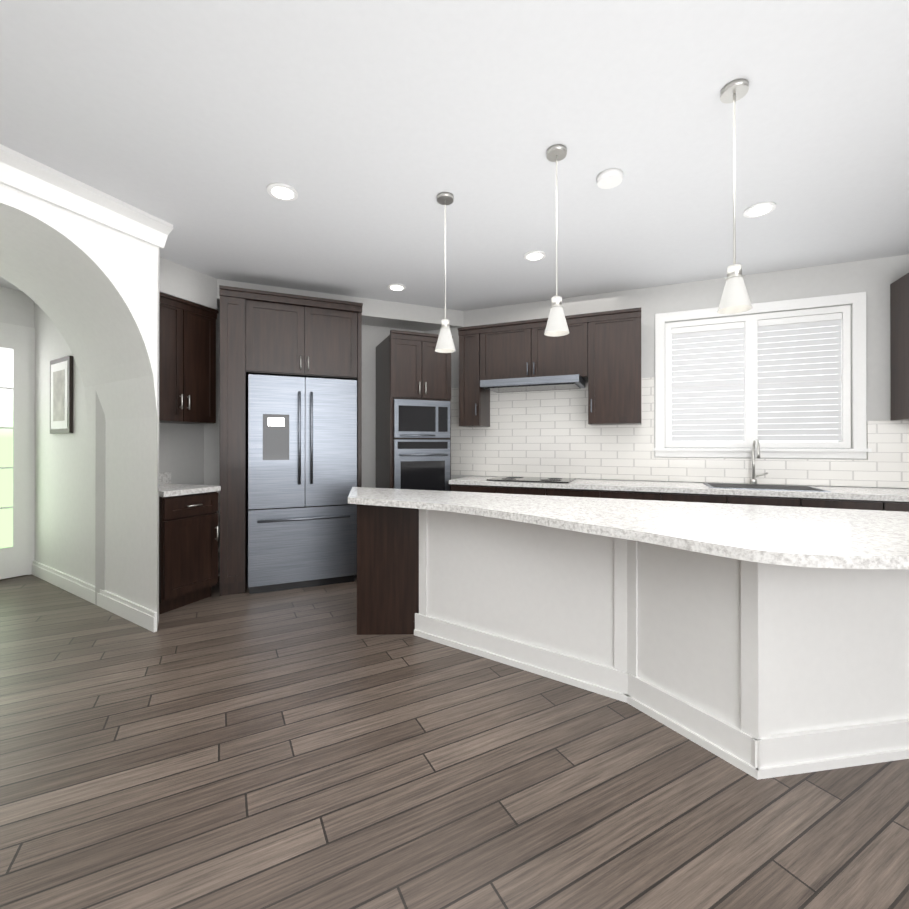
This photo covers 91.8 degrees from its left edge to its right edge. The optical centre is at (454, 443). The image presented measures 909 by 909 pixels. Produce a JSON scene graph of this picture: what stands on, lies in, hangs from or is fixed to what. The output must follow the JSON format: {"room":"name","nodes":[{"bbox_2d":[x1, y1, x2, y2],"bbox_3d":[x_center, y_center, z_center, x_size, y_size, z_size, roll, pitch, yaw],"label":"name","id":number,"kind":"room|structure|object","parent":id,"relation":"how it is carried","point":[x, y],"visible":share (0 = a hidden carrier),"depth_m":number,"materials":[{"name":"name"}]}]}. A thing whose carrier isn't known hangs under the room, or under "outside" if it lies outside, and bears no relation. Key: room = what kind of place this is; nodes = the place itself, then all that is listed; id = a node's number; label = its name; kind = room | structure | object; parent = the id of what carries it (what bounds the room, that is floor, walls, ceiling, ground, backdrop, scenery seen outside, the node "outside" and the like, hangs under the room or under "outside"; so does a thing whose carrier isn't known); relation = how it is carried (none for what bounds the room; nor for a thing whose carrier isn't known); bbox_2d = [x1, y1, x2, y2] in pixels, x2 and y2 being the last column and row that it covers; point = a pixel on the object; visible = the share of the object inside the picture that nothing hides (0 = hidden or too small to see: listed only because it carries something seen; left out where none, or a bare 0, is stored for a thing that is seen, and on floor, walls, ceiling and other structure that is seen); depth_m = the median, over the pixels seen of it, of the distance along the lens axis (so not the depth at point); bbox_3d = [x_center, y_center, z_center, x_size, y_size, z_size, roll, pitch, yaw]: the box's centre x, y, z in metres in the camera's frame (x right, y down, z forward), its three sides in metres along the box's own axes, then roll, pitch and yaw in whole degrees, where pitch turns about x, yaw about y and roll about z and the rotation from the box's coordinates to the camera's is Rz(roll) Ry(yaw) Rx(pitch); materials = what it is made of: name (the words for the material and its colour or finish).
{"room":"kitchen","nodes":[
{"label":"kitchen","id":0,"kind":"room"},
{"bbox_2d":[0,287,33,579],"bbox_3d":[-4.626,-0.099,3.662,0.150,2.740,1.650,0,0,32],"label":"wall","id":1,"kind":"structure","parent":0,"point":[16,307],"depth_m":4.21,"materials":[{"name":"paint"}]},
{"bbox_2d":[0,333,28,578],"bbox_3d":[-4.365,0.115,3.881,0.533,2.288,0.775,0,0,-1],"label":"entry door","id":2,"kind":"structure","parent":1,"relation":"in","point":[14,430],"depth_m":4.17,"materials":[{"name":"white"}]},
{"bbox_2d":[0,322,34,574],"bbox_3d":[-4.392,0.071,3.868,0.025,2.400,1.050,0,0,32],"label":"door frame","id":3,"kind":"structure","parent":1,"relation":"attached to","point":[6,328],"depth_m":4.28,"materials":[{"name":"white wood"}]},
{"bbox_2d":[0,183,157,421],"bbox_3d":[-3.377,-0.106,0.268,2.842,2.740,6.671,0,0,-1],"label":"archway","id":4,"kind":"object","parent":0,"point":[87,286],"depth_m":2.92,"materials":[{"name":"paint"}]},
{"bbox_2d":[0,144,172,248],"bbox_3d":[-3.244,-1.407,-0.062,0.115,0.140,6.630,0,0,23],"label":"crown molding","id":5,"kind":"structure","parent":4,"relation":"attached to","point":[27,175],"depth_m":2.51,"materials":[{"name":"white wood"}]},
{"bbox_2d":[34,247,158,628],"bbox_3d":[-3.039,-0.099,3.691,2.500,2.740,0.100,0,0,32],"label":"wall","id":6,"kind":"structure","parent":0,"point":[65,465],"depth_m":3.58,"materials":[{"name":"paint"}]},
{"bbox_2d":[50,355,72,433],"bbox_3d":[-3.469,-0.419,3.882,0.470,0.660,0.031,0,0,32],"label":"picture frame","id":7,"kind":"object","parent":6,"relation":"attached to","point":[61,395],"visible":1,"depth_m":3.83,"materials":[{"name":"brown metal"}]},
{"bbox_2d":[32,560,156,631],"bbox_3d":[-3.071,1.206,3.638,2.500,0.130,0.020,0,0,32],"label":"baseboard","id":8,"kind":"structure","parent":6,"relation":"attached to","point":[138,614],"depth_m":3.41,"materials":[{"name":"white wood"}]},
{"bbox_2d":[159,292,198,423],"bbox_3d":[-2.388,-0.681,3.720,0.529,1.006,0.688,0,0,-1],"label":"upper cabinet","id":9,"kind":"object","parent":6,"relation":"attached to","point":[178,318],"depth_m":3.61,"materials":[{"name":"brown wood"}]},
{"bbox_2d":[95,392,203,604],"bbox_3d":[-2.594,-0.099,3.860,0.120,2.740,0.900,0,0,23],"label":"wall","id":10,"kind":"structure","parent":0,"point":[181,453],"depth_m":3.87,"materials":[{"name":"beige paint"}]},
{"bbox_2d":[204,309,423,575],"bbox_3d":[-1.396,-0.097,4.701,2.400,2.740,0.150,0,0,-23],"label":"wall","id":11,"kind":"structure","parent":0,"point":[373,337],"depth_m":4.80,"materials":[{"name":"beige paint"}]},
{"bbox_2d":[247,289,358,380],"bbox_3d":[-1.470,-0.958,4.235,1.114,0.691,0.939,0,0,-1],"label":"upper cabinet","id":12,"kind":"object","parent":11,"relation":"attached to","point":[273,333],"depth_m":3.93,"materials":[{"name":"brown wood"}]},
{"bbox_2d":[0,574,908,908],"bbox_3d":[0.045,1.315,0.947,18.000,0.100,18.000,0,0,-1],"label":"floor","id":13,"kind":"structure","parent":0,"point":[304,748],"depth_m":1.62,"materials":[{"name":"brown wood"}]},
{"bbox_2d":[159,493,217,613],"bbox_3d":[-2.298,0.831,3.552,0.702,0.880,0.657,0,0,-1],"label":"base cabinet","id":14,"kind":"object","parent":13,"relation":"on","point":[188,526],"depth_m":3.40,"materials":[{"name":"brown wood"}]},
{"bbox_2d":[159,485,222,496],"bbox_3d":[-2.289,0.371,3.543,0.723,0.040,0.686,0,0,-1],"label":"countertop","id":15,"kind":"structure","parent":14,"relation":"on","point":[164,490],"depth_m":3.45,"materials":[{"name":"white stone"}]},
{"bbox_2d":[187,285,226,595],"bbox_3d":[-2.051,-0.003,3.993,0.302,2.550,0.684,0,0,-1],"label":"tall cabinet","id":16,"kind":"object","parent":13,"relation":"on","point":[207,316],"depth_m":3.67,"materials":[{"name":"brown wood"}]},
{"bbox_2d":[227,286,254,594],"bbox_3d":[-1.869,-0.016,3.997,0.182,2.576,0.684,0,0,-1],"label":"panel","id":17,"kind":"object","parent":13,"relation":"on","point":[237,375],"depth_m":3.71,"materials":[{"name":"brown wood"}]},
{"bbox_2d":[248,374,356,593],"bbox_3d":[-1.429,0.347,4.141,0.900,1.850,0.751,0,0,-23],"label":"fridge","id":18,"kind":"object","parent":13,"relation":"on","point":[302,476],"visible":0.98,"depth_m":3.83,"materials":[{"name":"silver metal"}]},
{"bbox_2d":[355,303,362,577],"bbox_3d":[-1.013,-0.015,4.422,0.272,2.576,0.605,0,0,-1],"label":"tall cabinet","id":19,"kind":"object","parent":13,"relation":"on","point":[359,383],"depth_m":4.13,"materials":[{"name":"brown wood"}]},
{"bbox_2d":[376,330,450,490],"bbox_3d":[-0.451,0.091,4.660,0.821,2.366,0.766,0,0,-1],"label":"tall cabinet","id":20,"kind":"object","parent":13,"relation":"on","point":[408,364],"depth_m":4.39,"materials":[{"name":"brown wood"}]},
{"bbox_2d":[394,399,449,490],"bbox_3d":[-0.305,0.062,4.336,0.580,0.980,0.086,0,0,-23],"label":"double oven","id":21,"kind":"object","parent":20,"relation":"in","point":[421,464],"visible":0.98,"depth_m":4.34,"materials":[{"name":"silver metal"}]},
{"bbox_2d":[357,571,908,779],"bbox_3d":[0.962,0.829,2.611,3.340,0.880,1.907,0,0,-1],"label":"kitchen island","id":22,"kind":"object","parent":13,"relation":"on","point":[757,642],"depth_m":1.81,"materials":[{"name":"paint"}]},
{"bbox_2d":[348,487,908,574],"bbox_3d":[1.005,0.368,2.478,3.620,0.040,2.264,0,0,-1],"label":"island countertop","id":23,"kind":"structure","parent":22,"relation":"on","point":[400,531],"depth_m":2.25,"materials":[{"name":"white stone"}]},
{"bbox_2d":[0,0,908,310],"bbox_3d":[0.045,-1.525,0.953,18.000,0.100,18.000,0,0,-1],"label":"ceiling","id":24,"kind":"structure","parent":0,"point":[368,130],"depth_m":2.09,"materials":[{"name":"paint"}]},
{"bbox_2d":[159,257,216,309],"bbox_3d":[-2.375,-1.331,3.778,0.350,0.275,0.765,0,0,23],"label":"bulkhead","id":25,"kind":"object","parent":24,"relation":"attached to","point":[185,283],"visible":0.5,"depth_m":3.68,"materials":[{"name":"beige paint"}]},
{"bbox_2d":[267,183,297,200],"bbox_3d":[-1.002,-1.463,2.570,0.170,0.014,0.170,0,0,-1],"label":"recessed light","id":26,"kind":"object","parent":24,"relation":"in","point":[282,191],"visible":0.96,"depth_m":2.56,"materials":[{"name":"white plastic"}]},
{"bbox_2d":[217,279,462,330],"bbox_3d":[-1.141,-1.380,4.540,2.560,0.175,0.350,0,0,-23],"label":"bulkhead","id":27,"kind":"object","parent":24,"relation":"attached to","point":[382,313],"visible":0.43,"depth_m":4.59,"materials":[{"name":"beige paint"}]},
{"bbox_2d":[388,284,405,290],"bbox_3d":[-0.541,-1.460,4.127,0.170,0.014,0.170,0,0,-1],"label":"recessed light","id":28,"kind":"object","parent":24,"relation":"in","point":[396,287],"visible":1,"depth_m":4.11,"materials":[{"name":"white plastic"}]},
{"bbox_2d":[435,192,455,352],"bbox_3d":[-0.055,-1.011,2.623,0.124,0.919,0.124,0,0,-1],"label":"pendant light","id":29,"kind":"object","parent":24,"relation":"hanging from","point":[445,344],"visible":1,"depth_m":2.60,"materials":[{"name":"white glass"}]},
{"bbox_2d":[524,250,545,260],"bbox_3d":[0.625,-1.462,3.435,0.170,0.014,0.170,0,0,-1],"label":"recessed light","id":30,"kind":"object","parent":24,"relation":"in","point":[535,255],"visible":0.98,"depth_m":3.42,"materials":[{"name":"white plastic"}]},
{"bbox_2d":[544,144,568,336],"bbox_3d":[0.513,-1.012,2.215,0.124,0.919,0.124,0,0,-1],"label":"pendant light","id":31,"kind":"object","parent":24,"relation":"hanging from","point":[556,325],"visible":1,"depth_m":2.19,"materials":[{"name":"white glass"}]},
{"bbox_2d":[596,168,622,188],"bbox_3d":[0.854,-1.454,2.424,0.140,0.034,0.140,0,0,-1],"label":"smoke detector","id":32,"kind":"object","parent":24,"relation":"attached to","point":[610,178],"visible":1,"depth_m":2.40,"materials":[{"name":"white plastic"}]},
{"bbox_2d":[717,78,752,313],"bbox_3d":[1.160,-1.012,1.826,0.124,0.919,0.124,0,0,-1],"label":"pendant light","id":33,"kind":"object","parent":24,"relation":"hanging from","point":[735,298],"visible":1,"depth_m":1.82,"materials":[{"name":"white glass"}]},
{"bbox_2d":[743,202,775,217],"bbox_3d":[1.913,-1.463,2.764,0.170,0.014,0.170,0,0,-1],"label":"recessed light","id":34,"kind":"object","parent":24,"relation":"in","point":[759,209],"visible":1,"depth_m":2.75,"materials":[{"name":"white plastic"}]},
{"bbox_2d":[424,254,908,488],"bbox_3d":[3.064,-0.099,3.703,7.650,2.740,0.150,0,0,23],"label":"wall","id":35,"kind":"structure","parent":0,"point":[873,279],"depth_m":3.77,"materials":[{"name":"beige paint"}]},
{"bbox_2d":[458,326,492,426],"bbox_3d":[0.215,-0.680,4.626,0.341,1.006,0.419,0,0,-1],"label":"upper cabinet","id":36,"kind":"object","parent":35,"relation":"attached to","point":[474,399],"depth_m":4.50,"materials":[{"name":"brown wood"}]},
{"bbox_2d":[477,314,580,388],"bbox_3d":[0.804,-0.900,4.390,1.089,0.566,0.728,0,0,-1],"label":"upper cabinet","id":37,"kind":"object","parent":35,"relation":"attached to","point":[516,354],"depth_m":4.23,"materials":[{"name":"brown wood"}]},
{"bbox_2d":[569,307,640,424],"bbox_3d":[1.465,-0.681,4.097,0.599,1.006,0.483,0,0,-1],"label":"upper cabinet","id":38,"kind":"object","parent":35,"relation":"attached to","point":[600,352],"depth_m":3.96,"materials":[{"name":"brown wood"}]},
{"bbox_2d":[451,377,908,487],"bbox_3d":[2.526,-0.136,3.844,6.150,0.965,0.011,0,0,23],"label":"wall tile","id":39,"kind":"structure","parent":35,"relation":"attached to","point":[553,434],"depth_m":4.30,"materials":[{"name":"white tile"}]},
{"bbox_2d":[653,292,871,458],"bbox_3d":[2.606,-0.544,3.879,1.570,1.330,0.215,0,0,23],"label":"window","id":40,"kind":"structure","parent":35,"relation":"in","point":[777,384],"depth_m":3.82,"materials":[{"name":"white wood"}]},
{"bbox_2d":[890,273,908,420],"bbox_3d":[3.911,-0.715,3.074,1.227,1.070,0.789,0,0,-1],"label":"upper cabinet","id":41,"kind":"object","parent":35,"relation":"attached to","point":[899,289],"depth_m":3.34,"materials":[{"name":"brown wood"}]},
{"bbox_2d":[449,477,908,511],"bbox_3d":[2.649,0.371,3.441,5.376,0.040,2.859,0,0,-1],"label":"countertop","id":42,"kind":"structure","parent":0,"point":[860,498],"depth_m":3.46,"materials":[{"name":"white stone"}]},
{"bbox_2d":[487,476,575,482],"bbox_3d":[0.747,0.345,4.244,0.760,0.012,0.480,0,0,23],"label":"cooktop","id":43,"kind":"object","parent":42,"relation":"in","point":[534,479],"visible":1,"depth_m":4.16,"materials":[{"name":"black glass"}]},
{"bbox_2d":[750,438,767,484],"bbox_3d":[2.558,0.153,3.686,0.177,0.395,0.192,0,0,-1],"label":"faucet","id":44,"kind":"object","parent":42,"relation":"on","point":[753,480],"visible":0.96,"depth_m":3.74,"materials":[{"name":"silver metal"}]},
{"bbox_2d":[703,483,830,491],"bbox_3d":[2.454,0.347,3.532,0.760,0.004,0.440,0,0,23],"label":"sink","id":45,"kind":"object","parent":42,"relation":"in","point":[763,487],"visible":1,"depth_m":3.46,"materials":[{"name":"silver metal"}]}
]}

